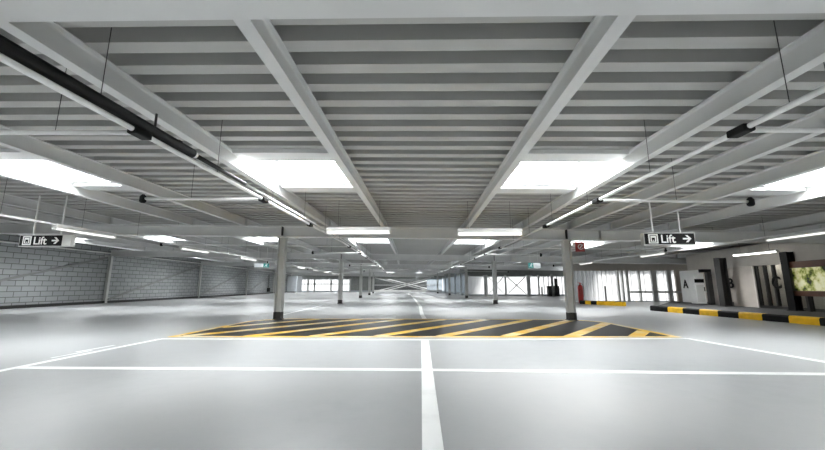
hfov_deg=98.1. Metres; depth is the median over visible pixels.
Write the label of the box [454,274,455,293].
post
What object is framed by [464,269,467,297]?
steel column
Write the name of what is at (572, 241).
skylight
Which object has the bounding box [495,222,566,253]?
joist
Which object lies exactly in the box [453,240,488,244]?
skylight
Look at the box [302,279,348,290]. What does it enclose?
window
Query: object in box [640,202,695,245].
sign
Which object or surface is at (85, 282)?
wall
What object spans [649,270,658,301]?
post
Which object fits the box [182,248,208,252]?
diffuser
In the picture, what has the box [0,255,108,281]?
diagonal brace
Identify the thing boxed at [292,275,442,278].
trim
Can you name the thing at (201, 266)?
wall post
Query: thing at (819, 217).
joist
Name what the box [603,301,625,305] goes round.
kerb
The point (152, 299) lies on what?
baseboard
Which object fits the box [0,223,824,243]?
cross beam
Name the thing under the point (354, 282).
wall
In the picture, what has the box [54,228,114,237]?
diffuser
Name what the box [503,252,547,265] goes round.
joist
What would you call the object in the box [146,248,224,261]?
joist
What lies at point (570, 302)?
steel column
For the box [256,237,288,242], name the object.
skylight
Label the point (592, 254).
joist
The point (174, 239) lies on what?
skylight
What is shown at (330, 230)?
lamp
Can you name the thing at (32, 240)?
sign
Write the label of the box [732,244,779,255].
lamp
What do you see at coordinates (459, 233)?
diffuser
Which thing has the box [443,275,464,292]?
window
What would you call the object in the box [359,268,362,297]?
steel column
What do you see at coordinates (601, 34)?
joist
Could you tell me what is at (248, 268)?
cross beam
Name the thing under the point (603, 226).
joist
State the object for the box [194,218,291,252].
joist
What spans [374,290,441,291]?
rail
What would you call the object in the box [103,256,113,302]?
wall post
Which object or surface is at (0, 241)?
beam
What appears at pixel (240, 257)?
lamp
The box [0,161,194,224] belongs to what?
joist
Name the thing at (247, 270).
wall post
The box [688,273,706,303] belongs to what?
door
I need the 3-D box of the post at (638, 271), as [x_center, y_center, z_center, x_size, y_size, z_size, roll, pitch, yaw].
[14.708,3.942,23.137,0.070,2.000,0.140,0,-10,2]
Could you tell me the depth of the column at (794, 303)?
12.59 m
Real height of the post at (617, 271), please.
2.000 m
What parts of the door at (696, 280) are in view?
door panel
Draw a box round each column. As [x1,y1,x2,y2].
[273,236,288,318]
[337,259,343,303]
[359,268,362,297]
[368,272,370,294]
[372,275,373,292]
[448,273,450,294]
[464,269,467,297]
[492,261,497,303]
[561,240,576,319]
[713,258,734,306]
[779,252,805,310]
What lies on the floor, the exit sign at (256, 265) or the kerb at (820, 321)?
the kerb at (820, 321)
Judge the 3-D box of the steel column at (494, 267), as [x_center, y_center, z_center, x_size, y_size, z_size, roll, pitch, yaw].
[4.689,3.274,20.389,0.280,2.383,0.280,0,-10,2]
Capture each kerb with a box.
[443,291,464,295]
[580,300,603,304]
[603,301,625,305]
[650,306,824,325]
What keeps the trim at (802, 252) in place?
attached to the wall at (712, 270)
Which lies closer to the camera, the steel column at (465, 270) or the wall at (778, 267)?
the wall at (778, 267)
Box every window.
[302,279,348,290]
[427,279,442,290]
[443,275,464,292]
[468,276,537,293]
[539,276,564,293]
[573,271,626,300]
[624,271,699,300]
[754,265,787,309]
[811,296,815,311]
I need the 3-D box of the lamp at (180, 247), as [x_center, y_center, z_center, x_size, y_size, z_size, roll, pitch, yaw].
[-7.954,0.911,13.099,0.120,0.096,1.600,0,-10,2]
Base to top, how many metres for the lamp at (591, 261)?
0.096 m
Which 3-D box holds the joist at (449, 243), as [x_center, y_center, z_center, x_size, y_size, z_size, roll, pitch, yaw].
[1.681,0.802,16.005,0.140,0.240,9.666,0,-10,0]
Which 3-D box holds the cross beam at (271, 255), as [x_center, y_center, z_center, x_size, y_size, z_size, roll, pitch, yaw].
[0.109,1.885,20.788,36.406,0.931,0.300,0,-10,2]
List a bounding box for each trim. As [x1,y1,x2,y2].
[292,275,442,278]
[443,269,464,278]
[467,269,562,275]
[573,263,687,270]
[686,243,824,270]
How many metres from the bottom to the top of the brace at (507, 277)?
1.771 m
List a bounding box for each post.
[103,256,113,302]
[197,265,202,297]
[245,270,248,294]
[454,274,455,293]
[460,273,461,294]
[483,275,487,295]
[504,275,506,295]
[526,275,530,295]
[537,275,539,295]
[616,270,620,301]
[620,270,625,301]
[625,270,630,301]
[637,270,642,301]
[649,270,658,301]
[665,270,673,301]
[673,270,682,301]
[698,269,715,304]
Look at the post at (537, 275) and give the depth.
36.05 m
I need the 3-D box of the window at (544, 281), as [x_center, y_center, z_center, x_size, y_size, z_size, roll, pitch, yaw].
[14.894,6.194,36.293,4.000,1.980,0.090,0,-10,2]
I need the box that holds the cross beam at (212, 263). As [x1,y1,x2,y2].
[200,261,562,270]
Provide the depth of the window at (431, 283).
59.39 m
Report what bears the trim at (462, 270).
attached to the wall at (354, 282)
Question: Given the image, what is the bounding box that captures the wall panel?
[679,270,698,301]
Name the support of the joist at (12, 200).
attached to the ceiling
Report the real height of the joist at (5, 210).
0.240 m
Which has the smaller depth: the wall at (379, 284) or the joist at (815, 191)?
the joist at (815, 191)
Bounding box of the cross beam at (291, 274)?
[291,274,433,277]
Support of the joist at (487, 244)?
attached to the ceiling
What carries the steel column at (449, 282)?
on the floor
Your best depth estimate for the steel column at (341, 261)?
20.67 m
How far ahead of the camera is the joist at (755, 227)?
16.60 m
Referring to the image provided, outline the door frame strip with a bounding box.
[751,266,759,307]
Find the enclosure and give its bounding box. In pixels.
[287,276,301,291]
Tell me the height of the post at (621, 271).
2.000 m
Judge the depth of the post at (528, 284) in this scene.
36.09 m
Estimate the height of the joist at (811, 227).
0.240 m
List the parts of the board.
rail, rail, leg, rail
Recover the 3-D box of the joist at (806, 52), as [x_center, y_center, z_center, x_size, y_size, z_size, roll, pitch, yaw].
[3.137,-1.600,1.739,0.170,0.240,19.108,0,-10,2]
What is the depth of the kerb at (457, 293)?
43.45 m
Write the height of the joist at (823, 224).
0.240 m
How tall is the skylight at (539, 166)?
0.570 m
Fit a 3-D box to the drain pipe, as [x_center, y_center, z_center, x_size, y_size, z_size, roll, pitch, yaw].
[-2.745,-1.785,-0.867,0.370,0.426,12.300,0,-10,2]
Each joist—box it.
[0,22,330,225]
[0,124,247,224]
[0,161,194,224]
[0,192,113,223]
[0,205,61,222]
[0,219,173,250]
[18,234,145,250]
[61,217,218,250]
[113,218,246,251]
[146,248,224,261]
[174,247,244,261]
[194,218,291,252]
[218,248,275,261]
[233,19,385,226]
[247,219,321,251]
[247,248,295,261]
[292,249,326,262]
[331,220,367,253]
[386,222,396,253]
[440,221,464,254]
[450,252,469,264]
[465,15,635,227]
[470,222,520,254]
[482,252,517,263]
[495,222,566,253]
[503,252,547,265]
[517,223,609,255]
[521,21,824,227]
[540,253,595,264]
[548,223,667,255]
[557,253,627,265]
[567,107,824,228]
[596,224,758,256]
[609,148,824,228]
[627,224,818,256]
[649,254,675,257]
[667,182,824,229]
[676,243,765,257]
[758,211,824,230]
[818,223,824,228]
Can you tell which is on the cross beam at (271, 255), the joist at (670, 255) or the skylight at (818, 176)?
the joist at (670, 255)
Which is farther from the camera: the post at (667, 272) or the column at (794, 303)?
the post at (667, 272)
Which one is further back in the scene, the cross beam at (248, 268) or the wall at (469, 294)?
the cross beam at (248, 268)
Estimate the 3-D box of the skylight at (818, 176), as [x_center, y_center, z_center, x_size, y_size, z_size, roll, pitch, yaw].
[6.881,-1.086,6.321,1.837,0.570,2.300,0,-10,2]
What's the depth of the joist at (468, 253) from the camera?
27.03 m
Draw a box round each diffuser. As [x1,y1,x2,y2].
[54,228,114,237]
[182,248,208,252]
[328,231,388,233]
[458,232,521,235]
[733,251,775,255]
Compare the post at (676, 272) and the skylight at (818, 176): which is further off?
the post at (676, 272)
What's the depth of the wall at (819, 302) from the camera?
13.49 m
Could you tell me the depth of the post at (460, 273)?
39.21 m
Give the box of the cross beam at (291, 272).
[274,271,443,275]
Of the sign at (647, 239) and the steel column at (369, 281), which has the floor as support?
the steel column at (369, 281)
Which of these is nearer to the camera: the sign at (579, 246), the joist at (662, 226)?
the sign at (579, 246)
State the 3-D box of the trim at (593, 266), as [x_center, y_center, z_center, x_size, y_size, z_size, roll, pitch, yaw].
[14.636,2.525,23.615,8.800,0.996,0.200,0,-10,2]
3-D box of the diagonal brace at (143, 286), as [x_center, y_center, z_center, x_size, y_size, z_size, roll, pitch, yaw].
[-18.192,3.955,25.983,0.093,2.631,9.445,0,-10,-1]
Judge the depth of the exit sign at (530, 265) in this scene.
19.88 m
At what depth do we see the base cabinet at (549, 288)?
35.36 m
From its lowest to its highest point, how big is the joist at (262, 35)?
0.240 m
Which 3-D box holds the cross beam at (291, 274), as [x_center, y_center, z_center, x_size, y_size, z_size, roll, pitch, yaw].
[-8.267,8.319,59.168,23.807,0.723,0.300,0,-10,2]
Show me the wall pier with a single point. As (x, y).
(743, 291)
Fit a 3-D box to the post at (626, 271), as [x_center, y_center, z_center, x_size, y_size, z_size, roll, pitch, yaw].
[13.929,3.947,23.164,0.120,2.000,0.140,0,-10,2]
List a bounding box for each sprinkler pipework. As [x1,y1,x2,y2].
[0,27,386,273]
[428,21,824,275]
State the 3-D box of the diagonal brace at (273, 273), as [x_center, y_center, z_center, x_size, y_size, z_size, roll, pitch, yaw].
[-19.025,7.213,45.099,0.099,2.631,9.576,1,-10,-4]
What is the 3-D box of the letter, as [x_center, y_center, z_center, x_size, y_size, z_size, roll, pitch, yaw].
[13.593,2.145,13.372,0.024,0.458,0.405,-2,-10,9]
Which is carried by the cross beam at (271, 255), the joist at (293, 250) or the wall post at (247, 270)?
the joist at (293, 250)
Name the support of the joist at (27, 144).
attached to the ceiling
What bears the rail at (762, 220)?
hanging from the ceiling
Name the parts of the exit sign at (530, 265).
white panel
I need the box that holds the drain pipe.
[0,34,246,184]
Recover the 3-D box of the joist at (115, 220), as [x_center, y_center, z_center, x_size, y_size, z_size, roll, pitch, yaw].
[-9.832,0.683,16.433,0.140,0.240,9.666,0,-10,0]
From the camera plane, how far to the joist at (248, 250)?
22.74 m
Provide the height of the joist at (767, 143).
0.240 m
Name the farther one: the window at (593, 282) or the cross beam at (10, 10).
the window at (593, 282)
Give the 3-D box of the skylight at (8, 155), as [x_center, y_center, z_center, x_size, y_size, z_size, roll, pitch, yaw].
[-6.381,-1.223,6.814,1.837,0.570,2.300,0,-10,2]
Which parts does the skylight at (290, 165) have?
glazing frame, pane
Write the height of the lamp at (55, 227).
0.096 m
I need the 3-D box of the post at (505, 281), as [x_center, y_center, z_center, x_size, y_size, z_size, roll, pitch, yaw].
[9.429,6.128,36.259,0.180,2.100,0.200,0,-10,2]
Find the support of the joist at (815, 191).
attached to the ceiling
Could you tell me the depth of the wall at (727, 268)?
21.14 m
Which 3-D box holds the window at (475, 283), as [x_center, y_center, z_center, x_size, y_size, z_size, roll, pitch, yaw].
[9.248,6.140,36.512,7.300,1.800,0.010,0,-10,2]
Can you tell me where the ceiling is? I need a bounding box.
[0,13,824,269]
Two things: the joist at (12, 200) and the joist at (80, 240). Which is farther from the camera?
the joist at (80, 240)
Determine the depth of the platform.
13.14 m
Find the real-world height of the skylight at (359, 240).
0.570 m
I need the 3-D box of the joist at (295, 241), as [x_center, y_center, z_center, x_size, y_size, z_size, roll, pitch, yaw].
[-5.385,0.729,16.267,0.140,0.240,9.666,0,-10,0]
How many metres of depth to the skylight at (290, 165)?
7.39 m
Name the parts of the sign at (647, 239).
hanger rod, hanger rod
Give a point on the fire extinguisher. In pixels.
(580, 287)
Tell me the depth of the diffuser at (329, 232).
8.55 m
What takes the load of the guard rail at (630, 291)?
attached to the post at (655, 296)
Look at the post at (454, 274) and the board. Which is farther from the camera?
the post at (454, 274)
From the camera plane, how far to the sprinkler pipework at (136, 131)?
3.27 m
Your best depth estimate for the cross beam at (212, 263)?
30.30 m
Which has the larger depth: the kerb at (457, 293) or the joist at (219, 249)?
the kerb at (457, 293)
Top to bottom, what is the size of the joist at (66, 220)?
0.240 m
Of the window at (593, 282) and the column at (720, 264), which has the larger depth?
the window at (593, 282)
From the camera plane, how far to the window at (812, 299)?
12.11 m
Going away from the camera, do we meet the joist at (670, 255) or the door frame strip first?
the door frame strip
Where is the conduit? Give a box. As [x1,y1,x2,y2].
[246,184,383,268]
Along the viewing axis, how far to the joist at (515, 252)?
23.09 m
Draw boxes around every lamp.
[51,225,116,238]
[179,246,209,252]
[238,256,256,260]
[327,214,389,234]
[457,201,522,235]
[579,261,593,264]
[640,252,667,256]
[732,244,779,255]
[765,229,824,240]
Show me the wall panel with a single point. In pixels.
(686, 296)
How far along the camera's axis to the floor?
4.01 m
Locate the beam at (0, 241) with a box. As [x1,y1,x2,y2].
[0,241,286,273]
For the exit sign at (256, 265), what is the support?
hanging from the ceiling
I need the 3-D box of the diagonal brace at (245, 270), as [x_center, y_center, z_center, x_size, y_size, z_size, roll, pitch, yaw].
[-18.502,5.579,35.512,0.096,2.631,9.558,0,-10,-2]
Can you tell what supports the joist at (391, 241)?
on the cross beam at (622, 235)
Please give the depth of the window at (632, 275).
23.27 m
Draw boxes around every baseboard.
[0,291,286,308]
[576,301,676,301]
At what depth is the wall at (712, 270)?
16.90 m
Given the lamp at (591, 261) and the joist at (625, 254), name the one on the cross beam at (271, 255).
the joist at (625, 254)
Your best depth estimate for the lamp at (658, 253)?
14.20 m
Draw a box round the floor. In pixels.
[0,292,824,449]
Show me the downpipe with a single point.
(551, 275)
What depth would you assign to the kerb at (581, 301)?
19.50 m
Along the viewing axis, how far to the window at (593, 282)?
23.38 m
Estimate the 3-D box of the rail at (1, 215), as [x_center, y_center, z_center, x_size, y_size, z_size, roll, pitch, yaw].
[-8.418,2.711,26.499,0.679,0.855,47.580,0,-10,-1]
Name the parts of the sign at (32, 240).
hanger rod, hanger rod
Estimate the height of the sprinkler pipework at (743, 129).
0.868 m
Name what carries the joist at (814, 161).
attached to the ceiling
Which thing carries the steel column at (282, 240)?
on the floor
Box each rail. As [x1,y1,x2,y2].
[0,178,344,275]
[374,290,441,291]
[573,220,824,263]
[630,291,706,292]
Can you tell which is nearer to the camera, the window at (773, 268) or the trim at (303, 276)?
the window at (773, 268)
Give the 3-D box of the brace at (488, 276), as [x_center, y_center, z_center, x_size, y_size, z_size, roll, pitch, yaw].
[8.475,6.107,36.302,1.597,1.765,0.090,0,-10,2]
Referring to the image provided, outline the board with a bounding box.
[789,259,824,311]
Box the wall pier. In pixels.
[729,266,761,307]
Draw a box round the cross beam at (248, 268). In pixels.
[247,267,458,272]
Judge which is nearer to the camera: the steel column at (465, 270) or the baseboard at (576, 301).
the baseboard at (576, 301)
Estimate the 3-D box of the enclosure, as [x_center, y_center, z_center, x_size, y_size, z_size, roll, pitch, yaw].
[-18.995,9.553,57.704,1.650,2.550,2.420,0,-10,2]
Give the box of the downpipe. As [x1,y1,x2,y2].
[550,274,553,295]
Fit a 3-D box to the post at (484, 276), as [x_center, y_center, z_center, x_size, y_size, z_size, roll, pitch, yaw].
[7.430,6.139,36.328,0.360,2.100,0.200,0,-10,2]
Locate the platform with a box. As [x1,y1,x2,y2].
[658,302,824,317]
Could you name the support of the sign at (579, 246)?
attached to the steel column at (570, 302)
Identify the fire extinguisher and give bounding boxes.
[577,282,583,302]
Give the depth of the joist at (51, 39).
3.70 m
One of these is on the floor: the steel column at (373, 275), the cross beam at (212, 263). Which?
the steel column at (373, 275)
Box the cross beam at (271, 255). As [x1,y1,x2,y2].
[109,250,686,263]
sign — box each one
[18,196,75,246]
[254,248,269,267]
[527,255,540,268]
[572,242,584,251]
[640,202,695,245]
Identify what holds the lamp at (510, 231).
hanging from the ceiling
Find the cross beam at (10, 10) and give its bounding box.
[0,0,824,21]
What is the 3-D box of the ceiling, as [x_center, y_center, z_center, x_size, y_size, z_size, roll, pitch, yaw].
[-1.212,2.454,27.076,40.715,0.776,66.551,0,-10,2]
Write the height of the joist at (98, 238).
0.240 m
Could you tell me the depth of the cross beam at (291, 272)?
49.59 m
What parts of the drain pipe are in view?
bracket rod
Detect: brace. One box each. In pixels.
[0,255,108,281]
[107,265,199,300]
[200,270,246,295]
[247,273,273,292]
[375,277,430,291]
[388,279,426,289]
[488,276,503,293]
[507,277,525,293]
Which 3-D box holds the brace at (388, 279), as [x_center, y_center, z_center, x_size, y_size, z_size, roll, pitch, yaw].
[-0.306,10.087,60.595,9.337,2.386,0.300,0,-10,2]
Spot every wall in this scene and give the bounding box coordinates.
[0,234,290,305]
[301,279,442,291]
[375,279,426,289]
[469,294,564,295]
[700,268,733,301]
[711,269,719,304]
[758,264,805,307]
[804,296,824,308]
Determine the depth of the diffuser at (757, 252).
13.40 m
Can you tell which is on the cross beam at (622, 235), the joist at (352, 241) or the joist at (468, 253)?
the joist at (352, 241)
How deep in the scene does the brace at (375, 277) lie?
58.82 m
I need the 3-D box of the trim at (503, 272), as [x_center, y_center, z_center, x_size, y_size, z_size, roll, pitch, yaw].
[11.196,4.712,36.661,11.400,1.067,0.200,0,-10,2]
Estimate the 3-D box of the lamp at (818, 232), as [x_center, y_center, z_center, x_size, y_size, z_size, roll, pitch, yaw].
[9.582,0.261,8.904,0.120,0.096,1.600,0,-10,2]
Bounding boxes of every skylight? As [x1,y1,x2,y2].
[0,148,151,190]
[162,236,186,240]
[232,149,363,191]
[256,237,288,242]
[354,238,389,243]
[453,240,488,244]
[492,149,628,193]
[558,241,591,245]
[717,159,824,194]
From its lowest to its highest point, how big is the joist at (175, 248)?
0.240 m
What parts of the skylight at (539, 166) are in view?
pane, glazing frame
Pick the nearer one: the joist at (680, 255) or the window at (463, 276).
the joist at (680, 255)

